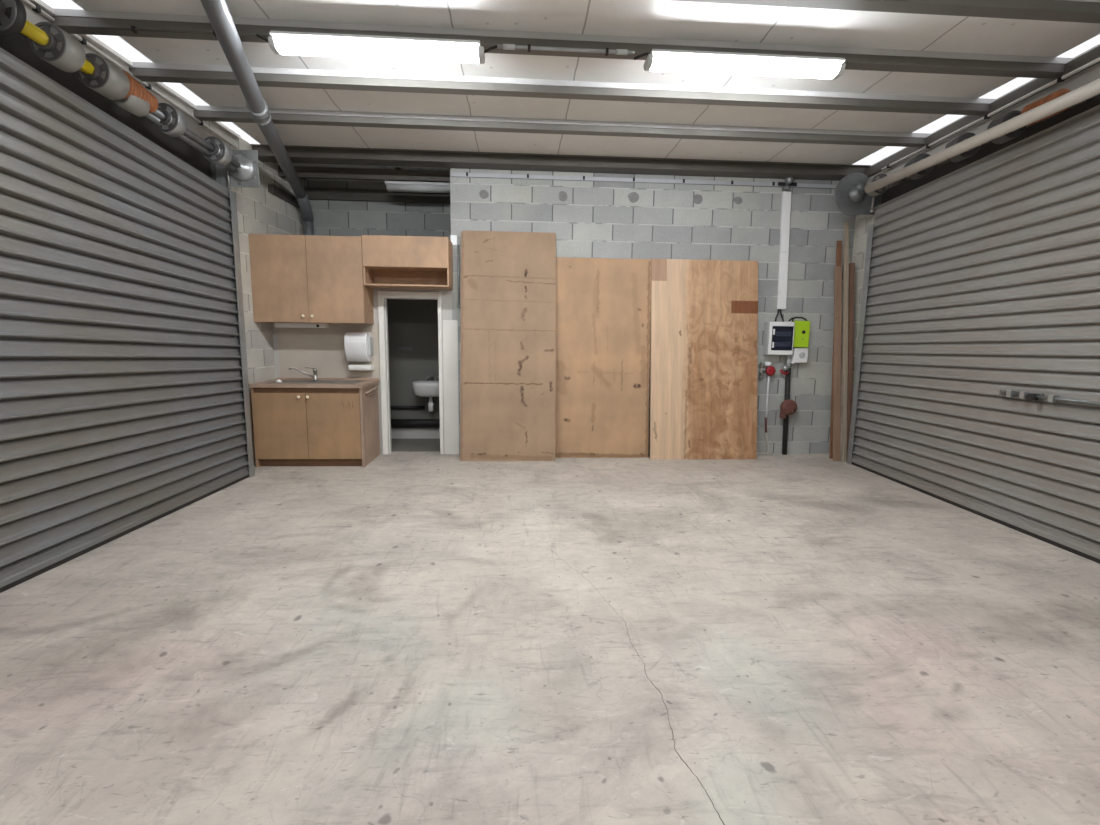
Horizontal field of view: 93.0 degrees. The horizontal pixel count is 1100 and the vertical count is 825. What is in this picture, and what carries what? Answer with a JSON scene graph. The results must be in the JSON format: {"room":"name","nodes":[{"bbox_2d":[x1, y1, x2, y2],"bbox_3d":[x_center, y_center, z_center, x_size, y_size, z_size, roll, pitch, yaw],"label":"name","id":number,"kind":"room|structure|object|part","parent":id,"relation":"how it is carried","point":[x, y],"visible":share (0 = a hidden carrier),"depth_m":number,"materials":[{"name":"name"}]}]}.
{"room":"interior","nodes":[
{"label":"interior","id":0,"kind":"room"},
{"bbox_2d":[19,0,303,464],"bbox_3d":[-2.946,-0.545,1.530,0.220,3.090,10.400,1,8,-1],"label":"wall","id":1,"kind":"structure","parent":0,"point":[259,211],"depth_m":5.09,"materials":[{"name":"paint"}]},
{"bbox_2d":[0,33,254,592],"bbox_3d":[-2.834,-0.608,2.505,0.394,2.950,4.145,1,8,-1],"label":"door","id":2,"kind":"structure","parent":1,"relation":"in","point":[124,385],"depth_m":3.13,"materials":[{"name":"metal"}]},
{"bbox_3d":[-2.677,0.784,2.718,0.022,0.078,3.980,1,8,-1],"label":"rail","id":3,"kind":"part","parent":2,"relation":"part of","materials":[{"name":"metal"}]},
{"bbox_2d":[0,0,259,188],"bbox_3d":[-2.651,-1.888,3.096,0.417,0.359,2.664,1,8,-1],"label":"roller","id":4,"kind":"object","parent":2,"relation":"attached to","point":[230,168],"depth_m":3.07,"materials":[{"name":"metal"}]},
{"bbox_3d":[-2.775,-0.636,4.538,0.212,2.450,0.078,1,8,-1],"label":"guide rail","id":5,"kind":"part","parent":2,"relation":"part of","materials":[{"name":"metal"}]},
{"bbox_2d":[22,0,237,148],"bbox_3d":[-2.825,-2.197,2.591,0.028,0.186,4.351,1,8,-1],"label":"conduit","id":6,"kind":"object","parent":1,"relation":"attached to","point":[35,8],"visible":0.98,"depth_m":3.45,"materials":[{"name":"white paint"}]},
{"bbox_2d":[29,0,240,138],"bbox_3d":[-2.821,-2.227,2.612,0.031,0.028,4.400,1,8,-1],"label":"trim","id":7,"kind":"structure","parent":1,"relation":"attached to","point":[40,3],"depth_m":3.46,"materials":[{"name":"white paint"}]},
{"bbox_2d":[268,185,299,208],"bbox_3d":[-2.857,-2.356,5.800,0.060,0.070,0.950,1,8,-1],"label":"trim","id":8,"kind":"structure","parent":1,"relation":"attached to","point":[272,189],"depth_m":5.55,"materials":[{"name":"metal"}]},
{"bbox_2d":[304,180,450,427],"bbox_3d":[-2.124,-1.217,6.467,2.450,3.090,0.220,0,8,-4],"label":"wall","id":9,"kind":"structure","parent":0,"point":[331,217],"depth_m":6.30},
{"bbox_2d":[304,187,449,203],"bbox_3d":[-1.985,-2.560,6.166,1.800,0.124,0.054,0,8,-4],"label":"ceiling beam","id":10,"kind":"structure","parent":9,"relation":"attached to","point":[336,194],"depth_m":6.14,"materials":[{"name":"metal"}]},
{"bbox_2d":[396,346,411,350],"bbox_3d":[-1.797,-0.788,6.426,0.200,0.050,0.020,0,8,-4],"label":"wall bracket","id":11,"kind":"object","parent":9,"relation":"attached to","point":[405,348],"visible":1,"depth_m":6.42,"materials":[{"name":"metal"}]},
{"bbox_2d":[390,406,424,408],"bbox_3d":[-1.885,-0.064,6.507,0.640,0.043,0.044,0,8,-4],"label":"pipe","id":12,"kind":"object","parent":9,"relation":"attached to","point":[391,407],"visible":0.66,"depth_m":6.50,"materials":[{"name":"black plastic"}]},
{"bbox_2d":[391,428,439,438],"bbox_3d":[-1.660,0.267,6.583,1.100,0.130,0.015,0,8,-4],"label":"baseboard","id":13,"kind":"structure","parent":9,"relation":"attached to","point":[399,433],"depth_m":6.58,"materials":[{"name":"paint"}]},
{"bbox_2d":[391,419,439,426],"bbox_3d":[-1.659,-0.015,6.491,1.090,0.387,0.096,0,8,-4],"label":"pipe","id":14,"kind":"object","parent":9,"relation":"attached to","point":[394,422],"visible":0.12,"depth_m":6.47,"materials":[{"name":"black plastic"}]},
{"bbox_2d":[412,380,438,411],"bbox_3d":[-1.455,-0.195,6.367,0.410,0.368,0.340,0,8,-4],"label":"basin","id":15,"kind":"object","parent":9,"relation":"attached to","point":[423,388],"visible":0.82,"depth_m":6.21,"materials":[{"name":"ceramic"}]},
{"bbox_3d":[-1.454,-0.289,6.354,0.410,0.178,0.340,0,8,-4],"label":"bowl","id":16,"kind":"part","parent":15,"relation":"part of","materials":[{"name":"ceramic"}]},
{"bbox_2d":[426,376,438,380],"bbox_3d":[-1.425,-0.423,6.441,0.204,0.066,0.095,0,8,-4],"label":"tap","id":17,"kind":"object","parent":15,"relation":"on","point":[429,377],"visible":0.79,"depth_m":6.45,"materials":[{"name":"silver metal"}]},
{"bbox_2d":[0,438,1099,824],"bbox_3d":[0.372,0.984,2.031,9.800,0.004,10.100,0,8,-4],"label":"floor","id":18,"kind":"structure","parent":0,"point":[400,638],"depth_m":2.08,"materials":[{"name":"concrete"}]},
{"bbox_2d":[251,383,379,467],"bbox_3d":[-2.316,0.111,5.288,1.070,0.777,0.614,0,8,-4],"label":"base cabinet","id":19,"kind":"object","parent":18,"relation":"on","point":[292,426],"visible":0.9,"depth_m":5.02,"materials":[{"name":"brown wood"}]},
{"bbox_3d":[-2.582,0.133,5.003,0.496,0.639,0.018,0,8,-4],"label":"door","id":20,"kind":"part","parent":19,"relation":"part of","materials":[{"name":"brown wood"}]},
{"bbox_3d":[-2.319,-0.206,4.985,0.988,0.063,0.018,0,8,-4],"label":"rail","id":21,"kind":"part","parent":19,"relation":"part of","materials":[{"name":"brown wood"}]},
{"bbox_2d":[249,378,378,387],"bbox_3d":[-2.334,-0.300,5.237,1.055,0.050,0.611,0,8,-4],"label":"countertop","id":22,"kind":"structure","parent":19,"relation":"on","point":[370,381],"depth_m":4.97,"materials":[{"name":"brown laminate"}]},
{"bbox_2d":[289,367,317,379],"bbox_3d":[-2.516,-0.397,5.330,0.271,0.138,0.056,-3,9,-27],"label":"mixer tap","id":23,"kind":"object","parent":22,"relation":"on","point":[314,376],"visible":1,"depth_m":5.36,"materials":[{"name":"silver metal"}]},
{"bbox_2d":[266,380,366,383],"bbox_3d":[-2.327,-0.236,5.246,0.850,0.162,0.390,0,8,-4],"label":"sink","id":24,"kind":"object","parent":22,"relation":"in","point":[283,381],"visible":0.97,"depth_m":5.37,"materials":[{"name":"silver metal"}]},
{"bbox_3d":[-2.427,-0.231,5.236,0.586,0.152,0.316,0,8,-4],"label":"bowl","id":25,"kind":"part","parent":24,"relation":"part of","materials":[{"name":"silver metal"}]},
{"bbox_3d":[-2.081,0.135,5.034,0.498,0.639,0.018,0,8,-4],"label":"door","id":26,"kind":"part","parent":19,"relation":"part of","materials":[{"name":"brown wood"}]},
{"bbox_3d":[-1.835,0.111,5.333,0.024,0.777,0.582,0,8,-4],"label":"panel","id":27,"kind":"part","parent":19,"relation":"part of","materials":[{"name":"brown laminate"}]},
{"bbox_2d":[460,230,555,460],"bbox_3d":[-0.434,-0.689,5.443,0.985,2.369,0.354,0,8,-4],"label":"sheet","id":28,"kind":"object","parent":18,"relation":"on","point":[508,279],"visible":1,"depth_m":5.43,"materials":[{"name":"brown wood"}]},
{"bbox_2d":[555,257,650,457],"bbox_3d":[0.558,-0.573,5.592,1.030,2.119,0.194,0,8,-4],"label":"sheet","id":29,"kind":"object","parent":18,"relation":"on","point":[603,305],"visible":0.99,"depth_m":5.58,"materials":[{"name":"brown wood"}]},
{"bbox_2d":[650,259,757,458],"bbox_3d":[1.661,-0.566,5.618,1.168,2.127,0.288,0,8,-4],"label":"plywood sheet","id":30,"kind":"object","parent":18,"relation":"on","point":[704,313],"visible":1,"depth_m":5.61,"materials":[{"name":"brown wood"}]},
{"bbox_2d":[780,355,796,454],"bbox_3d":[2.656,-0.075,5.822,0.180,1.120,0.123,0,8,-4],"label":"pipe","id":31,"kind":"object","parent":18,"relation":"on","point":[788,376],"depth_m":5.80,"materials":[{"name":"plastic"}]},
{"bbox_2d":[780,365,790,374],"bbox_3d":[2.605,-0.473,5.788,0.125,0.112,0.068,0,8,-4],"label":"valve","id":32,"kind":"object","parent":31,"relation":"attached to","point":[784,367],"visible":1,"depth_m":5.77,"materials":[{"name":"metal"}]},
{"bbox_3d":[2.657,-0.039,5.803,0.180,0.214,0.076,0,8,-4],"label":"round cap","id":33,"kind":"part","parent":31,"relation":"part of","materials":[{"name":"red metal"}]},
{"bbox_2d":[829,241,841,458],"bbox_3d":[3.108,-0.672,5.681,0.051,2.351,0.243,1,8,-1],"label":"plank","id":34,"kind":"object","parent":18,"relation":"on","point":[839,243],"visible":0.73,"depth_m":5.69,"materials":[{"name":"brown wood"}]},
{"bbox_2d":[833,266,841,460],"bbox_3d":[3.091,-0.522,5.615,0.072,2.076,0.300,0,8,-4],"label":"plank","id":35,"kind":"object","parent":18,"relation":"on","point":[837,269],"visible":1,"depth_m":5.60,"materials":[{"name":"brown wood"}]},
{"bbox_2d":[841,221,848,461],"bbox_3d":[3.161,-0.753,5.586,0.034,2.544,0.358,0,8,-4],"label":"plank","id":36,"kind":"object","parent":18,"relation":"on","point":[846,224],"visible":1,"depth_m":5.57,"materials":[{"name":"brown wood"}]},
{"bbox_2d":[847,263,854,452],"bbox_3d":[3.208,-0.532,5.581,0.043,2.109,0.294,0,8,-2],"label":"plank","id":37,"kind":"object","parent":18,"relation":"on","point":[851,265],"visible":0.66,"depth_m":5.56,"materials":[{"name":"brown wood"}]},
{"bbox_2d":[272,168,855,453],"bbox_3d":[0.342,-1.083,5.716,6.520,3.090,0.202,0,8,-4],"label":"wall","id":38,"kind":"structure","parent":0,"point":[588,219],"depth_m":5.57,"materials":[{"name":"concrete"}]},
{"bbox_2d":[248,234,373,323],"bbox_3d":[-2.367,-1.315,5.227,1.060,0.827,0.377,0,8,-4],"label":"upper cabinet","id":39,"kind":"object","parent":38,"relation":"attached to","point":[295,278],"visible":0.98,"depth_m":5.07,"materials":[{"name":"brown wood"}]},
{"bbox_3d":[-2.623,-1.295,5.061,0.525,0.827,0.017,0,8,-4],"label":"door","id":40,"kind":"part","parent":39,"relation":"part of","materials":[{"name":"brown wood"}]},
{"bbox_2d":[275,323,328,327],"bbox_3d":[-2.518,-0.884,5.295,0.500,0.045,0.101,0,8,-4],"label":"light","id":41,"kind":"object","parent":39,"relation":"attached to","point":[289,325],"visible":0.99,"depth_m":5.25,"materials":[{"name":"white plastic"}]},
{"bbox_3d":[-2.094,-1.293,5.094,0.528,0.827,0.017,0,8,-4],"label":"door","id":42,"kind":"part","parent":39,"relation":"part of","materials":[{"name":"brown wood"}]},
{"bbox_3d":[-1.848,-1.315,5.282,0.016,0.825,0.330,0,8,-4],"label":"panel","id":43,"kind":"part","parent":39,"relation":"part of","materials":[{"name":"brown wood"}]},
{"bbox_2d":[278,324,379,380],"bbox_3d":[-2.327,-0.638,5.508,1.030,0.600,0.012,0,8,-4],"label":"backsplash","id":44,"kind":"structure","parent":38,"relation":"attached to","point":[322,349],"depth_m":5.50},
{"bbox_2d":[344,332,373,360],"bbox_3d":[-1.977,-0.681,5.415,0.250,0.300,0.200,0,8,-4],"label":"dispenser","id":45,"kind":"object","parent":38,"relation":"attached to","point":[358,346],"visible":1,"depth_m":5.34,"materials":[{"name":"white plastic"}]},
{"bbox_2d":[348,365,373,370],"bbox_3d":[-1.984,-0.472,5.486,0.233,0.062,0.118,0,8,-4],"label":"paper tray","id":46,"kind":"object","parent":38,"relation":"attached to","point":[350,367],"visible":1,"depth_m":5.43,"materials":[{"name":"white plastic"}]},
{"bbox_2d":[362,235,452,289],"bbox_3d":[-1.421,-1.505,5.274,0.828,0.473,0.347,0,8,-4],"label":"upper cabinet","id":47,"kind":"object","parent":38,"relation":"attached to","point":[389,262],"visible":1,"depth_m":5.11,"materials":[{"name":"brown wood"}]},
{"bbox_3d":[-1.425,-1.279,5.313,0.796,0.016,0.330,0,8,-4],"label":"shelf","id":48,"kind":"part","parent":47,"relation":"part of","materials":[{"name":"brown wood"}]},
{"bbox_3d":[-1.017,-1.504,5.307,0.016,0.472,0.330,0,8,-4],"label":"panel","id":49,"kind":"part","parent":47,"relation":"part of","materials":[{"name":"brown wood"}]},
{"bbox_2d":[378,291,443,453],"bbox_3d":[-1.483,-0.413,5.645,0.657,1.738,0.145,0,8,-4],"label":"door frame","id":50,"kind":"structure","parent":38,"relation":"in","point":[381,294],"depth_m":5.55,"materials":[{"name":"white paint"}]},
{"bbox_2d":[442,320,458,453],"bbox_3d":[-1.069,-0.261,5.635,0.160,1.450,0.015,0,8,-4],"label":"trim","id":51,"kind":"structure","parent":38,"relation":"attached to","point":[449,327],"depth_m":5.62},
{"bbox_2d":[451,235,456,244],"bbox_3d":[-1.001,-1.792,5.428,0.065,0.100,0.012,0,8,-4],"label":"wall socket","id":52,"kind":"object","parent":38,"relation":"attached to","point":[453,237],"visible":0.8,"depth_m":5.42,"materials":[{"name":"white plastic"}]},
{"bbox_2d":[457,245,460,307],"bbox_3d":[-0.959,-1.422,5.474,0.038,0.645,0.040,0,8,-4],"label":"conduit","id":53,"kind":"object","parent":38,"relation":"attached to","point":[458,262],"visible":1,"depth_m":5.47,"materials":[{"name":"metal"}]},
{"bbox_2d":[451,172,836,188],"bbox_3d":[1.104,-2.426,5.466,4.240,0.046,0.020,0,8,-4],"label":"strip","id":54,"kind":"object","parent":38,"relation":"attached to","point":[453,174],"visible":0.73,"depth_m":5.45,"materials":[{"name":"metal"}]},
{"bbox_2d":[758,362,775,378],"bbox_3d":[2.406,-0.467,5.789,0.173,0.190,0.088,0,8,-4],"label":"tap","id":55,"kind":"object","parent":38,"relation":"attached to","point":[770,370],"visible":1,"depth_m":5.76,"materials":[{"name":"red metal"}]},
{"bbox_2d":[757,376,769,454],"bbox_3d":[2.378,0.023,5.844,0.222,0.908,0.042,-1,8,-9],"label":"hose","id":56,"kind":"object","parent":55,"relation":"hanging from","point":[768,380],"visible":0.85,"depth_m":5.86,"materials":[{"name":"white plastic"}]},
{"bbox_3d":[2.438,-0.459,5.769,0.110,0.113,0.042,0,8,-4],"label":"handle","id":57,"kind":"part","parent":55,"relation":"part of","materials":[{"name":"red plastic"}]},
{"bbox_2d":[763,321,794,354],"bbox_3d":[2.508,-0.811,5.718,0.282,0.362,0.136,0,8,-4],"label":"switchboard","id":58,"kind":"object","parent":38,"relation":"attached to","point":[778,336],"visible":1,"depth_m":5.66,"materials":[{"name":"grey plastic"}]},
{"bbox_2d":[775,309,783,321],"bbox_3d":[2.516,-1.070,5.723,0.108,0.148,0.033,0,8,-4],"label":"lead","id":59,"kind":"object","parent":58,"relation":"attached to","point":[778,309],"visible":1,"depth_m":5.72,"materials":[{"name":"black rubber"}]},
{"bbox_2d":[777,192,790,308],"bbox_3d":[2.530,-1.740,5.639,0.123,1.225,0.038,0,8,-4],"label":"conduit","id":60,"kind":"object","parent":38,"relation":"attached to","point":[786,196],"visible":1,"depth_m":5.62,"materials":[{"name":"white plastic"}]},
{"bbox_2d":[778,177,796,190],"bbox_3d":[2.521,-2.426,5.519,0.205,0.147,0.097,0,8,-4],"label":"pipe fitting","id":61,"kind":"object","parent":38,"relation":"attached to","point":[788,183],"visible":0.86,"depth_m":5.51,"materials":[{"name":"metal"}]},
{"bbox_2d":[791,348,807,363],"bbox_3d":[2.757,-0.625,5.773,0.169,0.169,0.108,0,8,-4],"label":"switch","id":62,"kind":"object","parent":38,"relation":"attached to","point":[800,355],"visible":0.95,"depth_m":5.74,"materials":[{"name":"white plastic"}]},
{"bbox_2d":[793,321,809,346],"bbox_3d":[2.752,-0.861,5.744,0.170,0.285,0.099,0,8,-4],"label":"box","id":63,"kind":"object","parent":38,"relation":"attached to","point":[801,328],"visible":0.94,"depth_m":5.70,"materials":[{"name":"plastic"}]},
{"bbox_2d":[789,317,807,321],"bbox_3d":[2.709,-0.889,5.739,0.211,0.323,0.051,0,8,-4],"label":"cable","id":64,"kind":"object","parent":63,"relation":"attached to","point":[793,318],"visible":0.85,"depth_m":5.70,"materials":[{"name":"black rubber"}]},
{"bbox_2d":[72,0,1099,181],"bbox_3d":[0.386,-2.081,1.581,5.890,0.040,9.850,0,8,-4],"label":"ceiling","id":65,"kind":"structure","parent":0,"point":[632,18],"depth_m":3.56,"materials":[{"name":"white metal"}]},
{"bbox_2d":[42,0,259,143],"bbox_3d":[-2.833,-2.015,0.811,0.630,0.039,8.700,0,8,-4],"label":"window","id":66,"kind":"structure","parent":65,"relation":"attached to","point":[117,43],"depth_m":3.44,"materials":[{"name":"white"}]},
{"bbox_2d":[278,166,449,182],"bbox_3d":[-1.966,-2.559,5.611,1.830,0.104,0.064,0,8,-4],"label":"ceiling beam","id":67,"kind":"structure","parent":65,"relation":"attached to","point":[305,172],"depth_m":5.59,"materials":[{"name":"metal"}]},
{"bbox_2d":[385,181,449,192],"bbox_3d":[-1.385,-2.454,5.694,0.800,0.090,0.120,0,8,-4],"label":"light","id":68,"kind":"object","parent":67,"relation":"attached to","point":[392,186],"visible":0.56,"depth_m":5.64,"materials":[{"name":"grey plastic"}]},
{"bbox_2d":[250,144,870,180],"bbox_3d":[0.193,-2.527,5.295,6.240,0.108,0.190,0,8,-4],"label":"roof beam","id":69,"kind":"structure","parent":65,"relation":"attached to","point":[297,154],"depth_m":5.24,"materials":[{"name":"metal"}]},
{"bbox_2d":[49,8,1072,78],"bbox_3d":[0.236,-2.246,3.198,6.270,0.089,0.089,0,8,-4],"label":"ceiling beam","id":70,"kind":"structure","parent":65,"relation":"attached to","point":[72,21],"depth_m":3.16,"materials":[{"name":"grey metal"}]},
{"bbox_2d":[87,26,268,42],"bbox_3d":[-2.130,-2.181,3.006,1.004,0.048,0.036,0,8,-4],"label":"cable","id":71,"kind":"object","parent":70,"relation":"attached to","point":[134,29],"visible":0.86,"depth_m":3.00,"materials":[{"name":"metal"}]},
{"bbox_2d":[200,0,313,234],"bbox_3d":[-2.175,-1.980,4.060,0.205,0.739,4.102,-2,8,-18],"label":"drain pipe","id":72,"kind":"object","parent":70,"relation":"hanging from","point":[219,16],"visible":0.94,"depth_m":3.50,"materials":[{"name":"grey plastic"}]},
{"bbox_2d":[268,31,484,63],"bbox_3d":[-1.016,-2.167,3.116,1.244,0.078,0.181,0,8,-4],"label":"fluorescent light","id":73,"kind":"object","parent":70,"relation":"attached to","point":[281,42],"visible":1,"depth_m":3.07,"materials":[{"name":"white plastic"}]},
{"bbox_2d":[484,44,647,59],"bbox_3d":[0.099,-2.173,3.144,0.996,0.051,0.034,0,8,-4],"label":"cable","id":74,"kind":"object","parent":70,"relation":"attached to","point":[529,47],"visible":1,"depth_m":3.14,"materials":[{"name":"metal"}]},
{"bbox_2d":[643,49,845,78],"bbox_3d":[1.210,-2.159,3.254,1.244,0.078,0.181,0,8,-4],"label":"fluorescent light","id":75,"kind":"object","parent":70,"relation":"attached to","point":[666,60],"visible":1,"depth_m":3.21,"materials":[{"name":"white plastic"}]},
{"bbox_2d":[128,62,995,115],"bbox_3d":[0.227,-2.325,3.763,6.260,0.089,0.089,0,8,-4],"label":"ceiling beam","id":76,"kind":"structure","parent":65,"relation":"attached to","point":[144,71],"depth_m":3.73,"materials":[{"name":"grey metal"}]},
{"bbox_2d":[193,105,930,146],"bbox_3d":[0.197,-2.415,4.416,6.280,0.089,0.089,0,8,-4],"label":"ceiling beam","id":77,"kind":"structure","parent":65,"relation":"attached to","point":[202,113],"depth_m":4.38,"materials":[{"name":"grey metal"}]},
{"bbox_2d":[669,0,1099,22],"bbox_3d":[0.237,-2.167,2.622,6.260,0.089,0.089,0,8,-4],"label":"ceiling beam","id":78,"kind":"structure","parent":65,"relation":"attached to","point":[1084,11],"depth_m":2.73,"materials":[{"name":"grey metal"}]},
{"bbox_2d":[852,34,1099,164],"bbox_3d":[3.700,-1.991,1.215,0.680,0.039,8.700,0,8,-4],"label":"window","id":79,"kind":"structure","parent":65,"relation":"attached to","point":[996,93],"depth_m":4.20,"materials":[{"name":"white"}]},
{"bbox_2d":[841,44,1099,455],"bbox_3d":[3.470,-0.481,1.636,0.236,3.090,9.000,1,8,-1],"label":"wall","id":80,"kind":"structure","parent":0,"point":[862,222],"depth_m":4.89,"materials":[{"name":"paint"}]},
{"bbox_2d":[847,96,1099,563],"bbox_3d":[3.358,-0.643,3.309,0.334,2.950,4.160,1,8,-1],"label":"door","id":81,"kind":"structure","parent":80,"relation":"in","point":[981,279],"depth_m":3.77,"materials":[{"name":"metal"}]},
{"bbox_3d":[3.230,-0.657,5.333,0.138,2.420,0.078,1,8,-1],"label":"guide rail","id":82,"kind":"part","parent":81,"relation":"part of","materials":[{"name":"metal"}]},
{"bbox_2d":[834,89,1070,215],"bbox_3d":[3.097,-1.966,3.689,0.479,0.410,3.084,1,8,-1],"label":"roller","id":83,"kind":"object","parent":81,"relation":"attached to","point":[851,198],"depth_m":4.94,"materials":[{"name":"metal"}]},
{"bbox_2d":[865,78,1099,192],"bbox_3d":[3.068,-1.878,3.438,0.194,0.116,2.962,1,8,-1],"label":"tube","id":84,"kind":"object","parent":83,"relation":"hanging from","point":[1091,89],"visible":1,"depth_m":3.48,"materials":[{"name":"white metal"}]},
{"bbox_3d":[3.196,0.747,3.509,0.022,0.078,3.980,1,8,-1],"label":"rail","id":85,"kind":"part","parent":81,"relation":"part of","materials":[{"name":"metal"}]},
{"bbox_2d":[999,389,1099,404],"bbox_3d":[3.174,-0.090,3.332,0.061,0.053,0.740,1,8,-1],"label":"latch","id":86,"kind":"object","parent":81,"relation":"attached to","point":[1002,393],"depth_m":3.40,"materials":[{"name":"metal"}]},
{"bbox_3d":[3.193,-0.117,3.541,0.018,0.050,0.320,1,8,-1],"label":"plate","id":87,"kind":"part","parent":86,"relation":"part of","materials":[{"name":"metal"}]},
{"bbox_3d":[3.163,-0.101,3.421,0.041,0.044,0.044,1,8,-1],"label":"knob","id":88,"kind":"part","parent":86,"relation":"part of","materials":[{"name":"black metal"}]},
{"bbox_2d":[865,46,1099,176],"bbox_3d":[3.349,-1.915,1.335,0.045,0.080,8.400,1,8,-1],"label":"trim","id":89,"kind":"structure","parent":80,"relation":"attached to","point":[1093,54],"depth_m":3.85,"materials":[{"name":"metal"}]},
{"bbox_2d":[881,57,1099,170],"bbox_3d":[3.276,-2.112,3.175,0.029,0.036,3.900,1,8,-1],"label":"conduit","id":90,"kind":"object","parent":80,"relation":"attached to","point":[1061,78],"visible":1,"depth_m":3.75,"materials":[{"name":"white paint"}]}
]}

